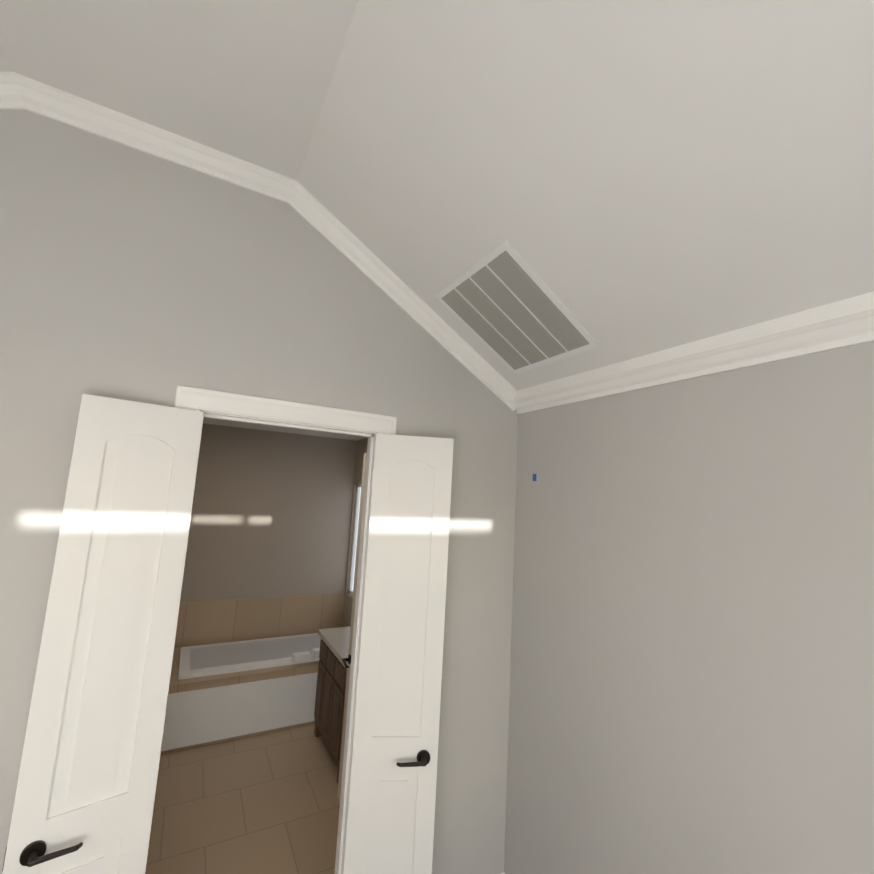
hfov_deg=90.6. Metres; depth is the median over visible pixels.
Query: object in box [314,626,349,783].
vanity cabinet
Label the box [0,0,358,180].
ceiling
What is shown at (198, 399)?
door frame
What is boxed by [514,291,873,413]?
crown molding
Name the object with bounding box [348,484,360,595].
window
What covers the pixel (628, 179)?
ceiling
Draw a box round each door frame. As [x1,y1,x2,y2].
[174,385,396,873]
[201,411,377,434]
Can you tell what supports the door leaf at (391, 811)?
in the wall at (108, 249)
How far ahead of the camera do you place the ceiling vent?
2.00 m
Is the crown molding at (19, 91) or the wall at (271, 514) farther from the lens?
the wall at (271, 514)
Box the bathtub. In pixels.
[161,633,320,754]
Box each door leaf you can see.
[2,394,203,873]
[343,434,453,873]
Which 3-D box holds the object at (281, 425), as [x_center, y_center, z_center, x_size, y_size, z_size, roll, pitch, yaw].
[-0.671,-0.048,2.036,0.780,0.012,0.035,7,-9,-28]
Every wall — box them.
[0,110,517,873]
[180,423,356,647]
[337,453,366,802]
[342,441,357,626]
[343,438,367,626]
[504,341,873,873]
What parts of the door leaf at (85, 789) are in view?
handle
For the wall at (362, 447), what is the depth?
5.01 m
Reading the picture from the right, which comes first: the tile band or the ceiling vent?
the ceiling vent
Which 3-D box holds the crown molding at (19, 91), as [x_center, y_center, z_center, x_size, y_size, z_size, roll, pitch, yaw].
[-1.149,-0.810,1.741,3.865,0.894,0.066,7,-9,-28]
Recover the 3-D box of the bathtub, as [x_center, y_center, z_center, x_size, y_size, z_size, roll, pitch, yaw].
[-1.646,2.324,4.143,1.718,0.537,0.900,7,-9,-28]
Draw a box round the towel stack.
[292,648,319,662]
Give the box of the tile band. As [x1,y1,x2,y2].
[174,593,344,647]
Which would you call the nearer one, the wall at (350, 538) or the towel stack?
the towel stack
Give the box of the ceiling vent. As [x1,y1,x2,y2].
[435,241,599,373]
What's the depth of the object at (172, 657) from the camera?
1.72 m
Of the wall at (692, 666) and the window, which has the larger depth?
the window
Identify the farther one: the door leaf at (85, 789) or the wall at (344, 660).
the wall at (344, 660)
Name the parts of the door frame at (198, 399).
outer bathroom door trim casing, bathroom door jamb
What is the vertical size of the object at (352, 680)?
2.400 m
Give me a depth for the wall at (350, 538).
5.11 m
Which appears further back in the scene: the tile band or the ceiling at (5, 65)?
the tile band
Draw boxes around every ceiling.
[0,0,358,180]
[0,42,13,71]
[203,418,367,440]
[297,0,873,390]
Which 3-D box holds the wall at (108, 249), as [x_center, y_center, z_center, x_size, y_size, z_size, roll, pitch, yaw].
[-0.809,0.561,1.900,3.053,3.530,0.120,7,-9,-28]
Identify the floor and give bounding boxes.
[145,724,339,873]
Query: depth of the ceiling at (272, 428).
4.63 m
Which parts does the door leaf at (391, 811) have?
handle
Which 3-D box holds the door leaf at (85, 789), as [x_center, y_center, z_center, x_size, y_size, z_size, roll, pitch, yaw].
[-1.169,1.054,1.496,0.398,2.384,0.154,10,-10,-40]
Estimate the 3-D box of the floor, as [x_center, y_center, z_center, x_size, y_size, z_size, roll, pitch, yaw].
[-1.450,2.517,3.088,2.600,0.100,3.154,7,-9,-28]
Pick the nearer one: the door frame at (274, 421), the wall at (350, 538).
the door frame at (274, 421)
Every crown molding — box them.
[0,72,516,410]
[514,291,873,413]

